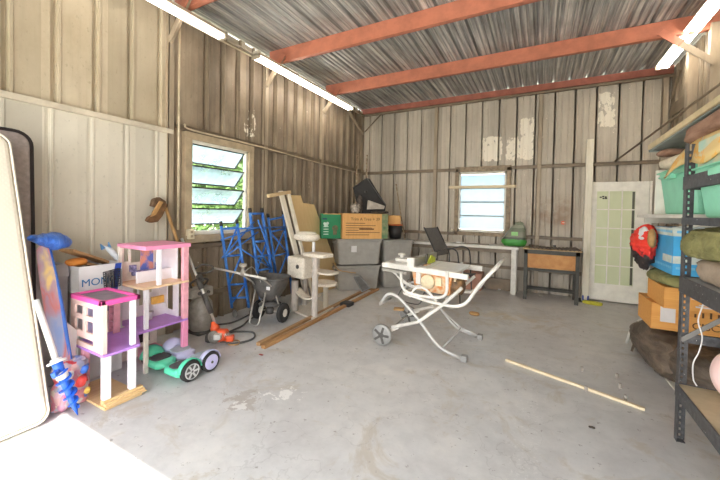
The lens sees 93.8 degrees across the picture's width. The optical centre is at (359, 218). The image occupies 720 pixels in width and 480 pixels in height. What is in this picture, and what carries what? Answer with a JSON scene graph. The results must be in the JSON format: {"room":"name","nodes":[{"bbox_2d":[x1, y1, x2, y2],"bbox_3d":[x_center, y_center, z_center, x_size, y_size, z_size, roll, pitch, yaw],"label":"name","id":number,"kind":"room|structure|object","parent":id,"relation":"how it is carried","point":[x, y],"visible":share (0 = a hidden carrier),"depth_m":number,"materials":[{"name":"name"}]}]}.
{"room":"storage garage","nodes":[
{"label":"storage garage","id":0,"kind":"room"},
{"bbox_2d":[0,0,363,336],"bbox_3d":[-1.851,-0.580,4.497,0.105,3.800,8.020,2,1,28],"label":"wall","id":1,"kind":"structure","parent":0,"point":[221,89],"depth_m":3.62,"materials":[{"name":"metal"}]},
{"bbox_2d":[0,90,173,133],"bbox_3d":[-2.929,-0.972,2.398,0.040,0.050,3.310,2,1,28],"label":"trim","id":2,"kind":"structure","parent":1,"relation":"attached to","point":[4,94],"depth_m":3.06,"materials":[{"name":"wood"}]},
{"bbox_2d":[167,0,191,42],"bbox_3d":[-1.958,-2.175,3.666,0.401,0.464,0.060,2,1,28],"label":"knee brace","id":3,"kind":"object","parent":1,"relation":"attached to","point":[185,3],"visible":0.85,"depth_m":3.68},
{"bbox_2d":[147,0,227,40],"bbox_3d":[-2.068,-2.187,3.255,0.130,0.098,1.817,2,1,28],"label":"light fixture","id":4,"kind":"object","parent":3,"relation":"attached to","point":[170,6],"visible":1,"depth_m":3.65,"materials":[{"name":"white"}]},
{"bbox_2d":[181,131,253,242],"bbox_3d":[-1.924,-0.377,4.515,0.299,1.330,1.080,2,1,28],"label":"window","id":5,"kind":"structure","parent":1,"relation":"in","point":[192,142],"depth_m":4.49,"materials":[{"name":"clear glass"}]},
{"bbox_2d":[184,124,358,172],"bbox_3d":[-1.033,-1.070,5.819,0.020,0.117,4.307,2,1,28],"label":"conduit","id":6,"kind":"object","parent":1,"relation":"attached to","point":[184,124],"visible":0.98,"depth_m":4.93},
{"bbox_2d":[265,53,285,87],"bbox_3d":[-1.248,-2.188,4.987,0.401,0.464,0.060,2,1,28],"label":"knee brace","id":7,"kind":"object","parent":1,"relation":"attached to","point":[282,56],"visible":0.81,"depth_m":4.99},
{"bbox_2d":[205,19,362,114],"bbox_3d":[-1.800,-2.429,4.450,0.050,0.100,8.020,2,1,28],"label":"trim","id":8,"kind":"structure","parent":1,"relation":"attached to","point":[232,40],"depth_m":4.72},
{"bbox_2d":[322,87,339,113],"bbox_3d":[-0.533,-2.202,6.317,0.401,0.464,0.060,2,1,28],"label":"knee brace","id":9,"kind":"object","parent":1,"relation":"attached to","point":[337,90],"visible":0.88,"depth_m":6.32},
{"bbox_2d":[251,50,353,110],"bbox_3d":[-0.791,-2.206,5.632,0.130,0.106,2.581,2,1,28],"label":"light fixture","id":10,"kind":"object","parent":9,"relation":"attached to","point":[256,55],"visible":1,"depth_m":5.24,"materials":[{"name":"white"}]},
{"bbox_2d":[0,278,719,479],"bbox_3d":[0.552,1.469,3.227,6.160,0.150,8.420,2,1,28],"label":"floor","id":11,"kind":"structure","parent":0,"point":[325,401],"depth_m":2.45,"materials":[{"name":"concrete"}]},
{"bbox_2d":[0,126,36,337],"bbox_3d":[-2.790,0.346,1.823,0.524,1.998,1.616,2,1,28],"label":"box spring","id":12,"kind":"object","parent":11,"relation":"on","point":[22,144],"visible":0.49,"depth_m":2.46,"materials":[{"name":"fabric"}]},
{"bbox_2d":[0,133,49,440],"bbox_3d":[-2.628,0.399,1.671,0.532,1.922,1.522,2,1,28],"label":"folding table","id":13,"kind":"object","parent":11,"relation":"on","point":[23,403],"visible":1,"depth_m":2.18,"materials":[{"name":"plastic"}]},
{"bbox_2d":[36,262,68,386],"bbox_3d":[-2.557,0.856,2.728,0.242,0.976,0.230,2,1,28],"label":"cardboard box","id":14,"kind":"object","parent":11,"relation":"on","point":[62,269],"visible":0.18,"depth_m":2.69,"materials":[{"name":"cardboard"}]},
{"bbox_2d":[65,258,87,265],"bbox_3d":[-2.379,0.363,2.821,0.146,0.060,0.142,2,1,28],"label":"glove","id":15,"kind":"object","parent":14,"relation":"in","point":[74,261],"visible":1,"depth_m":2.78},
{"bbox_2d":[34,299,79,414],"bbox_3d":[-2.055,0.952,2.286,0.262,0.814,0.182,2,1,28],"label":"anchor","id":16,"kind":"object","parent":11,"relation":"on","point":[60,373],"visible":1,"depth_m":2.24,"materials":[{"name":"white plastic"}]},
{"bbox_2d":[50,355,90,412],"bbox_3d":[-2.074,1.185,2.430,0.277,0.342,0.230,2,1,28],"label":"bag","id":17,"kind":"object","parent":11,"relation":"on","point":[78,365],"visible":0.66,"depth_m":2.39,"materials":[{"name":"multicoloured plastic"}]},
{"bbox_2d":[36,246,71,360],"bbox_3d":[-2.210,0.703,2.433,0.315,1.040,0.124,2,1,19],"label":"bodyboard","id":18,"kind":"object","parent":17,"relation":"on","point":[53,305],"visible":0.74,"depth_m":2.44,"materials":[{"name":"plastic"}]},
{"bbox_2d":[27,232,71,250],"bbox_3d":[-2.306,0.172,2.525,0.180,0.142,0.360,1,1,-26],"label":"plastic bag","id":19,"kind":"object","parent":18,"relation":"on","point":[51,240],"visible":0.98,"depth_m":2.47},
{"bbox_2d":[67,323,76,355],"bbox_3d":[-2.157,0.955,2.506,0.062,0.373,0.149,0,1,-33],"label":"panel","id":20,"kind":"object","parent":17,"relation":"on","point":[72,331],"visible":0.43,"depth_m":2.52,"materials":[{"name":"white plastic"}]},
{"bbox_2d":[68,260,122,379],"bbox_3d":[-2.354,0.866,2.951,0.350,0.955,0.325,2,1,28],"label":"cardboard box","id":21,"kind":"object","parent":11,"relation":"on","point":[83,277],"visible":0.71,"depth_m":2.82,"materials":[{"name":"cardboard"}]},
{"bbox_2d":[59,249,108,263],"bbox_3d":[-2.392,0.361,3.021,0.140,0.226,0.485,1,1,10],"label":"wooden plank","id":22,"kind":"object","parent":21,"relation":"on","point":[74,252],"visible":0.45,"depth_m":2.90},
{"bbox_2d":[100,242,117,260],"bbox_3d":[-2.253,0.317,3.051,0.052,0.211,0.192,2,1,21],"label":"toy dolphin","id":23,"kind":"object","parent":21,"relation":"on","point":[112,252],"visible":0.89,"depth_m":3.03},
{"bbox_2d":[70,240,190,410],"bbox_3d":[-1.916,0.796,2.928,0.760,1.112,0.870,2,1,28],"label":"dollhouse","id":24,"kind":"object","parent":11,"relation":"on","point":[157,268],"visible":0.92,"depth_m":2.91,"materials":[{"name":"white wood"}]},
{"bbox_2d":[103,268,121,287],"bbox_3d":[-2.136,0.517,2.901,0.049,0.158,0.126,2,1,28],"label":"wire basket","id":25,"kind":"object","parent":24,"relation":"attached to","point":[106,274],"visible":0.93,"depth_m":2.90,"materials":[{"name":"black metal"}]},
{"bbox_2d":[140,250,152,269],"bbox_3d":[-2.097,0.400,3.311,0.007,0.240,0.120,2,1,28],"label":"printed poster","id":26,"kind":"object","parent":24,"relation":"attached to","point":[146,257],"depth_m":3.30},
{"bbox_2d":[139,344,201,381],"bbox_3d":[-1.663,1.261,2.950,0.610,0.191,0.206,2,1,28],"label":"hoverboard","id":27,"kind":"object","parent":11,"relation":"on","point":[187,370],"visible":0.91,"depth_m":2.87,"materials":[{"name":"green plastic"}]},
{"bbox_2d":[162,337,220,371],"bbox_3d":[-1.577,1.259,3.131,0.610,0.191,0.206,2,1,28],"label":"hoverboard","id":28,"kind":"object","parent":11,"relation":"on","point":[209,358],"visible":0.79,"depth_m":3.09,"materials":[{"name":"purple plastic"}]},
{"bbox_2d":[188,278,212,335],"bbox_3d":[-1.863,0.997,3.889,0.295,0.672,0.350,2,1,28],"label":"gas cylinder","id":29,"kind":"object","parent":11,"relation":"on","point":[200,321],"depth_m":3.83,"materials":[{"name":"metal"}]},
{"bbox_2d":[145,197,194,286],"bbox_3d":[-2.082,0.381,3.753,0.554,1.223,0.158,0,2,-42],"label":"mattock","id":30,"kind":"object","parent":29,"relation":"on","point":[160,205],"visible":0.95,"depth_m":3.63,"materials":[{"name":"beige wood"}]},
{"bbox_2d":[149,197,166,207],"bbox_3d":[-2.194,-0.163,3.666,0.060,0.135,0.169,2,1,28],"label":"socket","id":31,"kind":"object","parent":30,"relation":"attached to","point":[153,202],"depth_m":3.62,"materials":[{"name":"plastic"}]},
{"bbox_2d":[180,238,234,343],"bbox_3d":[-1.650,0.782,3.687,0.652,1.119,0.268,2,1,28],"label":"string trimmer","id":32,"kind":"object","parent":11,"relation":"on","point":[217,334],"visible":0.99,"depth_m":3.63,"materials":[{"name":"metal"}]},
{"bbox_2d":[219,219,252,317],"bbox_3d":[-1.626,0.668,4.464,0.457,1.314,0.136,1,1,-16],"label":"frame","id":33,"kind":"object","parent":11,"relation":"on","point":[234,312],"visible":0.82,"depth_m":4.47,"materials":[{"name":"blue metal"}]},
{"bbox_2d":[221,226,285,229],"bbox_3d":[-1.452,0.135,4.789,0.022,0.041,1.294,2,1,25],"label":"brace","id":34,"kind":"object","parent":33,"relation":"attached to","point":[279,226],"visible":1,"depth_m":4.66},
{"bbox_2d":[218,314,255,343],"bbox_3d":[-1.397,1.317,4.080,0.772,0.038,0.953,2,1,36],"label":"hose","id":35,"kind":"object","parent":11,"relation":"on","point":[232,330],"visible":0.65,"depth_m":3.94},
{"bbox_2d":[214,263,290,325],"bbox_3d":[-1.307,0.931,4.287,0.765,0.808,0.723,2,1,28],"label":"spreader","id":36,"kind":"object","parent":11,"relation":"on","point":[269,286],"visible":0.99,"depth_m":4.27,"materials":[{"name":"black plastic"}]},
{"bbox_2d":[248,208,275,299],"bbox_3d":[-1.409,0.523,4.882,0.314,1.346,0.322,2,1,28],"label":"frame","id":37,"kind":"object","parent":11,"relation":"on","point":[261,213],"visible":0.72,"depth_m":4.86,"materials":[{"name":"blue metal"}]},
{"bbox_2d":[266,211,291,289],"bbox_3d":[-1.243,0.532,5.265,0.277,1.315,0.382,2,1,28],"label":"frame","id":38,"kind":"object","parent":11,"relation":"on","point":[267,214],"visible":0.8,"depth_m":5.25,"materials":[{"name":"blue metal"}]},
{"bbox_2d":[278,191,310,301],"bbox_3d":[-1.039,0.434,5.327,0.548,1.744,0.103,1,1,11],"label":"board","id":39,"kind":"object","parent":11,"relation":"on","point":[282,197],"visible":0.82,"depth_m":5.31,"materials":[{"name":"beige paint"}]},
{"bbox_2d":[287,194,311,295],"bbox_3d":[-0.958,0.452,5.468,0.516,1.702,0.074,1,1,15],"label":"board","id":40,"kind":"object","parent":11,"relation":"on","point":[290,202],"visible":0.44,"depth_m":5.46,"materials":[{"name":"beige paint"}]},
{"bbox_2d":[286,195,336,293],"bbox_3d":[-0.783,0.450,6.057,0.363,1.698,1.257,2,1,28],"label":"plywood sheet","id":41,"kind":"object","parent":11,"relation":"on","point":[306,214],"visible":0.59,"depth_m":6.01,"materials":[{"name":"beige wood"}]},
{"bbox_2d":[256,289,368,345],"bbox_3d":[-0.437,1.320,4.983,0.050,0.035,3.100,2,1,25],"label":"wooden plank","id":42,"kind":"object","parent":11,"relation":"on","point":[279,333],"visible":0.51,"depth_m":4.17,"materials":[{"name":"brown wood"}]},
{"bbox_2d":[288,231,338,319],"bbox_3d":[-0.550,0.762,4.871,0.809,1.153,0.864,2,1,28],"label":"cat tree","id":43,"kind":"object","parent":11,"relation":"on","point":[304,266],"visible":0.99,"depth_m":4.66,"materials":[{"name":"fabric"}]},
{"bbox_2d":[294,233,319,241],"bbox_3d":[-0.748,0.260,4.729,0.423,0.115,0.276,2,1,28],"label":"platform","id":44,"kind":"object","parent":43,"relation":"on","point":[308,237],"depth_m":4.60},
{"bbox_2d":[261,288,378,348],"bbox_3d":[-0.337,1.324,4.870,0.055,0.035,3.052,2,1,26],"label":"wooden plank","id":45,"kind":"object","parent":11,"relation":"on","point":[268,344],"visible":1,"depth_m":4.25,"materials":[{"name":"brown wood"}]},
{"bbox_2d":[332,263,380,290],"bbox_3d":[-0.088,1.086,6.397,0.886,0.460,0.544,1,1,-15],"label":"storage tote","id":46,"kind":"object","parent":11,"relation":"on","point":[346,281],"visible":0.73,"depth_m":6.17,"materials":[{"name":"plastic"}]},
{"bbox_2d":[332,238,382,264],"bbox_3d":[-0.064,0.607,6.370,0.906,0.470,0.544,1,1,-15],"label":"storage tote","id":47,"kind":"object","parent":46,"relation":"on","point":[346,251],"visible":0.86,"depth_m":6.14,"materials":[{"name":"grey plastic"}]},
{"bbox_2d":[320,213,340,238],"bbox_3d":[-0.541,0.136,6.165,0.370,0.451,0.224,1,1,-15],"label":"cardboard box","id":48,"kind":"object","parent":47,"relation":"on","point":[330,224],"visible":0.93,"depth_m":6.06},
{"bbox_2d":[338,213,387,238],"bbox_3d":[0.052,0.139,6.315,0.863,0.461,0.404,1,1,-15],"label":"cardboard box","id":49,"kind":"object","parent":47,"relation":"on","point":[353,225],"visible":0.98,"depth_m":6.12,"materials":[{"name":"cardboard"}]},
{"bbox_2d":[353,178,385,213],"bbox_3d":[0.173,-0.426,6.306,0.637,0.666,0.215,1,1,4],"label":"case","id":50,"kind":"object","parent":49,"relation":"on","point":[365,188],"visible":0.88,"depth_m":6.29,"materials":[{"name":"black plastic"}]},
{"bbox_2d":[367,200,384,208],"bbox_3d":[0.290,-0.244,6.137,0.337,0.170,0.068,1,1,-11],"label":"paper sheet","id":51,"kind":"object","parent":50,"relation":"on","point":[370,205],"visible":1,"depth_m":6.10,"materials":[{"name":"white paper"}]},
{"bbox_2d":[382,214,387,238],"bbox_3d":[0.466,0.146,6.406,0.116,0.456,0.412,1,1,2],"label":"print","id":52,"kind":"object","parent":49,"relation":"attached to","point":[384,216],"depth_m":6.22},
{"bbox_2d":[354,276,369,291],"bbox_3d":[0.033,1.124,5.771,0.290,0.284,0.040,1,1,1],"label":"grate","id":53,"kind":"object","parent":46,"relation":"attached to","point":[363,286],"visible":1,"depth_m":5.77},
{"bbox_2d":[378,260,411,286],"bbox_3d":[0.678,1.095,6.703,0.686,0.460,0.494,1,1,-15],"label":"storage tote","id":54,"kind":"object","parent":11,"relation":"on","point":[385,279],"visible":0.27,"depth_m":6.50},
{"bbox_2d":[379,238,414,261],"bbox_3d":[0.687,0.630,6.694,0.686,0.440,0.494,1,1,-15],"label":"storage tote","id":55,"kind":"object","parent":54,"relation":"on","point":[390,248],"visible":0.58,"depth_m":6.48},
{"bbox_2d":[388,224,402,238],"bbox_3d":[0.691,0.253,6.586,0.296,0.275,0.296,2,1,28],"label":"bucket","id":56,"kind":"object","parent":55,"relation":"on","point":[395,230],"visible":0.98,"depth_m":6.48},
{"bbox_2d":[388,215,400,223],"bbox_3d":[0.655,0.025,6.633,0.270,0.171,0.239,1,1,3],"label":"cardboard box","id":57,"kind":"object","parent":56,"relation":"on","point":[392,219],"visible":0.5,"depth_m":6.51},
{"bbox_2d":[431,107,438,251],"bbox_3d":[1.592,-0.508,7.165,0.070,3.680,0.060,2,1,28],"label":"stud","id":58,"kind":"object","parent":11,"relation":"on","point":[436,123],"depth_m":7.13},
{"bbox_2d":[372,252,505,362],"bbox_3d":[0.906,0.896,3.824,1.310,0.986,0.994,2,1,28],"label":"saw","id":59,"kind":"object","parent":11,"relation":"on","point":[430,275],"visible":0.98,"depth_m":3.62,"materials":[{"name":"white metal"}]},
{"bbox_2d":[424,227,475,303],"bbox_3d":[1.513,0.755,5.680,0.735,1.200,0.562,2,1,37],"label":"patio chair","id":60,"kind":"object","parent":11,"relation":"on","point":[438,244],"visible":0.73,"depth_m":5.74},
{"bbox_2d":[412,240,519,294],"bbox_3d":[1.913,0.918,6.713,2.270,0.860,0.380,2,1,28],"label":"workbench","id":61,"kind":"object","parent":11,"relation":"on","point":[513,250],"visible":0.49,"depth_m":6.28,"materials":[{"name":"wood"}]},
{"bbox_2d":[413,240,519,249],"bbox_3d":[1.921,0.513,6.704,2.270,0.050,0.380,2,1,28],"label":"countertop","id":62,"kind":"structure","parent":61,"relation":"on","point":[492,246],"depth_m":6.39,"materials":[{"name":"wood"}]},
{"bbox_2d":[501,221,526,246],"bbox_3d":[2.837,0.279,6.192,0.438,0.453,0.265,2,1,28],"label":"bag","id":63,"kind":"object","parent":61,"relation":"on","point":[516,235],"visible":1,"depth_m":6.10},
{"bbox_2d":[463,270,483,290],"bbox_3d":[1.909,1.189,6.689,1.000,0.320,0.330,2,1,28],"label":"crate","id":64,"kind":"object","parent":11,"relation":"on","point":[479,275],"visible":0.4,"depth_m":6.38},
{"bbox_2d":[485,277,510,290],"bbox_3d":[2.643,1.258,6.443,0.470,0.220,0.030,2,1,28],"label":"leaning slab","id":65,"kind":"object","parent":11,"relation":"on","point":[491,283],"visible":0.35,"depth_m":6.43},
{"bbox_2d":[533,93,543,292],"bbox_3d":[3.310,-0.455,6.243,0.070,3.680,0.060,2,1,28],"label":"post","id":66,"kind":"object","parent":11,"relation":"on","point":[541,96],"depth_m":6.21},
{"bbox_2d":[523,246,582,305],"bbox_3d":[3.277,0.957,5.787,0.860,0.875,0.480,2,1,28],"label":"bench","id":67,"kind":"object","parent":11,"relation":"on","point":[546,259],"visible":0.85,"depth_m":5.62,"materials":[{"name":"metal"}]},
{"bbox_2d":[529,244,582,251],"bbox_3d":[3.302,0.503,5.735,0.793,0.049,0.461,2,1,28],"label":"mat","id":68,"kind":"object","parent":67,"relation":"on","point":[574,249],"visible":0.99,"depth_m":5.68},
{"bbox_2d":[505,359,644,410],"bbox_3d":[1.787,1.413,2.922,0.028,0.022,1.064,0,2,-40],"label":"wooden strip","id":69,"kind":"object","parent":11,"relation":"on","point":[614,398],"visible":1,"depth_m":2.85,"materials":[{"name":"brown wood"}]},
{"bbox_2d":[581,139,593,300],"bbox_3d":[3.843,0.035,5.689,0.110,2.737,0.145,2,1,28],"label":"post","id":70,"kind":"object","parent":11,"relation":"on","point":[589,142],"visible":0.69,"depth_m":5.65,"materials":[{"name":"wood"}]},
{"bbox_2d":[582,295,602,305],"bbox_3d":[3.802,1.349,5.515,0.292,0.122,0.124,2,2,43],"label":"brush","id":71,"kind":"object","parent":11,"relation":"on","point":[587,301],"visible":1,"depth_m":5.49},
{"bbox_2d":[625,318,719,389],"bbox_3d":[3.042,1.224,3.107,0.757,0.441,1.432,2,1,28],"label":"duffel bag","id":72,"kind":"object","parent":11,"relation":"on","point":[657,347],"visible":0.56,"depth_m":2.96,"materials":[{"name":"fabric"}]},
{"bbox_2d":[638,292,719,337],"bbox_3d":[3.084,0.899,3.152,0.660,0.241,0.464,2,1,28],"label":"cardboard box","id":73,"kind":"object","parent":72,"relation":"on","point":[654,315],"visible":0.69,"depth_m":3.05,"materials":[{"name":"cardboard"}]},
{"bbox_2d":[647,277,719,313],"bbox_3d":[3.027,0.688,2.976,0.645,0.184,0.504,2,1,28],"label":"cardboard box","id":74,"kind":"object","parent":73,"relation":"on","point":[666,296],"visible":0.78,"depth_m":2.90,"materials":[{"name":"brown cardboard"}]},
{"bbox_2d":[646,267,699,287],"bbox_3d":[2.892,0.522,2.992,0.502,0.140,0.714,2,1,28],"label":"roll","id":75,"kind":"object","parent":74,"relation":"on","point":[655,274],"visible":0.37,"depth_m":2.90,"materials":[{"name":"fabric"}]},
{"bbox_2d":[651,226,707,276],"bbox_3d":[2.853,0.263,2.807,0.515,0.400,0.800,2,1,28],"label":"cardboard box","id":76,"kind":"object","parent":75,"relation":"on","point":[668,252],"visible":0.53,"depth_m":2.75,"materials":[{"name":"cardboard"}]},
{"bbox_2d":[629,224,657,269],"bbox_3d":[2.707,0.269,3.204,0.200,0.437,0.517,2,1,25],"label":"helmet","id":77,"kind":"object","parent":76,"relation":"hanging from","point":[644,240],"visible":0.99,"depth_m":3.13,"materials":[{"name":"red plastic"}]},
{"bbox_2d":[656,48,698,225],"bbox_3d":[4.635,-0.413,4.970,0.120,3.700,1.050,2,1,28],"label":"wall","id":78,"kind":"structure","parent":11,"relation":"on","point":[692,62],"depth_m":4.52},
{"bbox_2d":[637,214,717,337],"bbox_3d":[2.953,0.713,2.791,0.800,1.475,1.400,2,1,28],"label":"rack","id":79,"kind":"object","parent":11,"relation":"on","point":[648,218],"visible":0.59,"depth_m":3.23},
{"bbox_2d":[654,170,665,213],"bbox_3d":[2.982,-0.232,2.976,0.575,0.403,0.030,2,1,28],"label":"sheet","id":80,"kind":"object","parent":79,"relation":"on","point":[659,207],"visible":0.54,"depth_m":3.09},
{"bbox_2d":[637,214,707,217],"bbox_3d":[2.967,-0.010,2.776,0.800,0.030,1.400,2,1,28],"label":"shelf","id":81,"kind":"object","parent":79,"relation":"attached to","point":[638,215],"depth_m":2.72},
{"bbox_2d":[657,163,704,213],"bbox_3d":[2.777,-0.206,2.570,0.666,0.360,0.764,2,1,28],"label":"storage tote","id":82,"kind":"object","parent":79,"relation":"on","point":[672,185],"visible":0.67,"depth_m":2.66,"materials":[{"name":"plastic"}]},
{"bbox_2d":[659,154,679,169],"bbox_3d":[2.737,-0.455,2.591,0.594,0.110,0.706,2,1,28],"label":"cloth","id":83,"kind":"object","parent":82,"relation":"on","point":[666,163],"visible":0.18,"depth_m":2.75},
{"bbox_2d":[656,148,683,156],"bbox_3d":[2.699,-0.568,2.896,0.216,0.060,0.185,1,1,12],"label":"rag","id":84,"kind":"object","parent":83,"relation":"on","point":[671,152],"visible":0.71,"depth_m":2.85,"materials":[{"name":"fabric"}]},
{"bbox_2d":[674,143,719,454],"bbox_3d":[2.020,0.495,1.568,0.486,1.925,1.185,2,1,28],"label":"shelf unit","id":85,"kind":"object","parent":11,"relation":"on","point":[702,404],"visible":0.95,"depth_m":2.12,"materials":[{"name":"metal"}]},
{"bbox_2d":[692,304,703,385],"bbox_3d":[2.151,0.746,2.136,0.049,0.639,0.032,2,1,28],"label":"string","id":86,"kind":"object","parent":85,"relation":"hanging from","point":[702,304],"visible":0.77,"depth_m":2.14,"materials":[{"name":"fabric"}]},
{"bbox_2d":[691,161,719,217],"bbox_3d":[2.094,-0.146,1.677,0.486,0.300,0.784,2,1,28],"label":"storage tote","id":87,"kind":"object","parent":85,"relation":"on","point":[710,195],"visible":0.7,"depth_m":1.92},
{"bbox_2d":[696,260,719,287],"bbox_3d":[2.106,0.312,1.736,0.435,0.145,0.794,2,1,28],"label":"cushion","id":88,"kind":"object","parent":85,"relation":"on","point":[708,271],"visible":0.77,"depth_m":1.88,"materials":[{"name":"fabric"}]},
{"bbox_2d":[680,227,719,261],"bbox_3d":[2.126,0.139,1.734,0.520,0.227,0.886,2,1,28],"label":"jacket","id":89,"kind":"object","parent":88,"relation":"on","point":[704,244],"visible":1,"depth_m":1.94,"materials":[{"name":"fabric"}]},
{"bbox_2d":[698,132,719,166],"bbox_3d":[2.050,-0.363,1.563,0.408,0.209,1.000,2,1,28],"label":"blanket","id":90,"kind":"object","parent":85,"relation":"on","point":[703,144],"visible":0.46,"depth_m":1.97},
{"bbox_2d":[664,130,719,178],"bbox_3d":[2.194,-0.407,1.814,0.459,0.226,1.581,2,1,28],"label":"sheet","id":91,"kind":"object","parent":90,"relation":"on","point":[701,157],"visible":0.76,"depth_m":2.06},
{"bbox_2d":[684,109,719,143],"bbox_3d":[2.156,-0.571,1.813,0.355,0.140,1.384,2,1,28],"label":"rolled blanket","id":92,"kind":"object","parent":91,"relation":"on","point":[710,124],"visible":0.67,"depth_m":2.06,"materials":[{"name":"brown fabric"}]},
{"bbox_2d":[648,95,719,152],"bbox_3d":[2.523,-0.705,2.038,0.646,0.249,2.152,2,1,24],"label":"board","id":93,"kind":"object","parent":92,"relation":"on","point":[673,138],"visible":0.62,"depth_m":2.57,"materials":[{"name":"wood"}]},
{"bbox_2d":[709,354,719,392],"bbox_3d":[2.207,0.912,1.889,0.342,0.342,0.341,2,1,28],"label":"ball","id":94,"kind":"object","parent":85,"relation":"on","point":[714,370],"visible":1,"depth_m":1.95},
{"bbox_2d":[706,21,719,103],"bbox_3d":[4.073,-0.402,3.915,0.110,3.700,0.080,2,1,28],"label":"wall","id":95,"kind":"structure","parent":11,"relation":"on","point":[713,71],"depth_m":3.86,"materials":[{"name":"metal"}]},
{"bbox_2d":[657,29,717,64],"bbox_3d":[3.831,-2.007,3.952,0.546,0.509,0.060,2,1,28],"label":"knee brace","id":96,"kind":"object","parent":95,"relation":"attached to","point":[670,37],"visible":1,"depth_m":3.94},
{"bbox_2d":[172,0,719,110],"bbox_3d":[0.725,-2.464,3.235,5.744,0.044,8.470,2,1,28],"label":"ceiling","id":97,"kind":"structure","parent":0,"point":[266,26],"depth_m":4.60,"materials":[{"name":"metal"}]},
{"bbox_2d":[175,0,216,10],"bbox_3d":[0.333,-2.334,2.517,5.440,0.195,0.068,2,1,28],"label":"beam","id":98,"kind":"structure","parent":97,"relation":"attached to","point":[195,4],"depth_m":3.62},
{"bbox_2d":[270,0,541,64],"bbox_3d":[1.043,-2.348,3.838,5.440,0.195,0.068,2,1,28],"label":"beam","id":99,"kind":"structure","parent":97,"relation":"attached to","point":[458,10],"depth_m":4.11,"materials":[{"name":"metal"}]},
{"bbox_2d":[361,65,674,114],"bbox_3d":[2.492,-2.417,6.618,5.560,0.115,0.078,2,1,28],"label":"beam","id":100,"kind":"structure","parent":97,"relation":"attached to","point":[646,72],"depth_m":6.22,"materials":[{"name":"metal"}]},
{"bbox_2d":[326,10,719,94],"bbox_3d":[1.758,-2.361,5.168,5.440,0.195,0.068,2,1,28],"label":"beam","id":101,"kind":"structure","parent":97,"relation":"attached to","point":[648,32],"depth_m":4.78,"materials":[{"name":"metal"}]},
{"bbox_2d":[183,20,364,115],"bbox_3d":[-0.971,-2.310,5.777,0.022,0.102,4.500,2,1,28],"label":"conduit","id":102,"kind":"object","parent":101,"relation":"attached to","point":[183,20],"visible":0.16,"depth_m":4.38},
{"bbox_2d":[177,26,180,229],"bbox_3d":[-2.056,-1.140,3.823,0.024,2.540,0.024,0,2,-39],"label":"conduit","id":103,"kind":"object","parent":102,"relation":"attached to","point":[179,31],"visible":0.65,"depth_m":3.82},
{"bbox_2d":[655,44,682,69],"bbox_3d":[4.217,-2.234,4.573,0.186,0.098,0.876,2,1,28],"label":"light fixture","id":104,"kind":"object","parent":97,"relation":"attached to","point":[665,63],"depth_m":4.65,"materials":[{"name":"white"}]},
{"bbox_2d":[680,0,719,42],"bbox_3d":[3.775,-2.226,3.765,0.165,0.098,1.006,2,1,28],"label":"light fixture","id":105,"kind":"object","parent":97,"relation":"attached to","point":[705,14],"depth_m":3.71,"materials":[{"name":"white"}]},
{"bbox_2d":[363,77,671,296],"bbox_3d":[2.496,-0.536,6.732,5.560,3.790,0.057,2,1,28],"label":"wall","id":106,"kind":"structure","parent":0,"point":[617,117],"depth_m":6.38,"materials":[{"name":"metal"}]},
{"bbox_2d":[454,165,511,236],"bbox_3d":[2.438,-0.342,6.730,1.050,1.380,0.130,2,1,28],"label":"window","id":107,"kind":"structure","parent":106,"relation":"in","point":[474,208],"depth_m":6.71,"materials":[{"name":"clear glass"}]},
{"bbox_2d":[449,185,516,188],"bbox_3d":[2.394,-0.624,6.653,1.270,0.055,0.042,2,1,28],"label":"batten","id":108,"kind":"object","parent":107,"relation":"attached to","point":[473,186],"visible":1,"depth_m":6.61,"materials":[{"name":"brown wood"}]},
{"bbox_2d":[388,229,582,240],"bbox_3d":[2.440,0.328,6.719,5.520,0.060,0.060,2,1,28],"label":"beam","id":109,"kind":"structure","parent":106,"relation":"attached to","point":[527,236],"depth_m":6.21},
{"bbox_2d":[438,260,580,275],"bbox_3d":[2.428,0.938,6.731,5.520,0.060,0.060,2,1,28],"label":"beam","id":110,"kind":"structure","parent":106,"relation":"attached to","point":[477,264],"depth_m":6.55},
{"bbox_2d":[363,160,659,174],"bbox_3d":[2.465,-0.986,6.691,5.520,0.060,0.060,2,1,28],"label":"beam","id":111,"kind":"structure","parent":106,"relation":"attached to","point":[639,162],"depth_m":6.12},
{"bbox_2d":[362,73,674,116],"bbox_3d":[2.514,-2.319,6.612,5.510,0.040,0.130,2,1,28],"label":"trim","id":112,"kind":"structure","parent":106,"relation":"attached to","point":[673,74],"depth_m":6.19,"materials":[{"name":"metal"}]},
{"bbox_2d":[581,180,652,303],"bbox_3d":[4.280,0.382,5.645,0.909,2.070,0.139,2,1,28],"label":"french door","id":113,"kind":"structure","parent":106,"relation":"in","point":[614,274],"depth_m":5.63,"materials":[{"name":"white wood"}]},
{"bbox_2d":[666,32,707,226],"bbox_3d":[3.053,-0.429,1.863,0.057,3.800,8.020,2,1,28],"label":"wall","id":114,"kind":"structure","parent":0,"point":[702,44],"depth_m":4.47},
{"bbox_2d":[614,83,719,161],"bbox_3d":[3.940,-1.229,4.304,0.028,0.620,2.791,1,1,14],"label":"rod","id":115,"kind":"object","parent":114,"relation":"attached to","point":[718,84],"visible":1,"depth_m":4.18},
{"bbox_2d":[670,94,684,128],"bbox_3d":[4.693,-1.361,4.929,0.030,0.800,0.850,2,1,28],"label":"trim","id":116,"kind":"structure","parent":114,"relation":"attached to","point":[678,106],"depth_m":5.05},
{"label":"outside","id":117,"kind":"structure","parent":0,"visible":0},
{"bbox_2d":[192,218,502,230],"bbox_3d":[-0.032,1.654,0.034,120.000,0.090,120.000,2,1,28],"label":"ground","id":118,"kind":"structure","parent":117,"point":[193,218],"depth_m":34.49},
{"bbox_2d":[192,147,242,230],"bbox_3d":[-3.716,-0.988,9.033,3.069,4.686,3.079,2,1,28],"label":"tree","id":119,"kind":"object","parent":118,"relation":"on","point":[222,198],"visible":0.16,"depth_m":8.23,"materials":[{"name":"green plant"}]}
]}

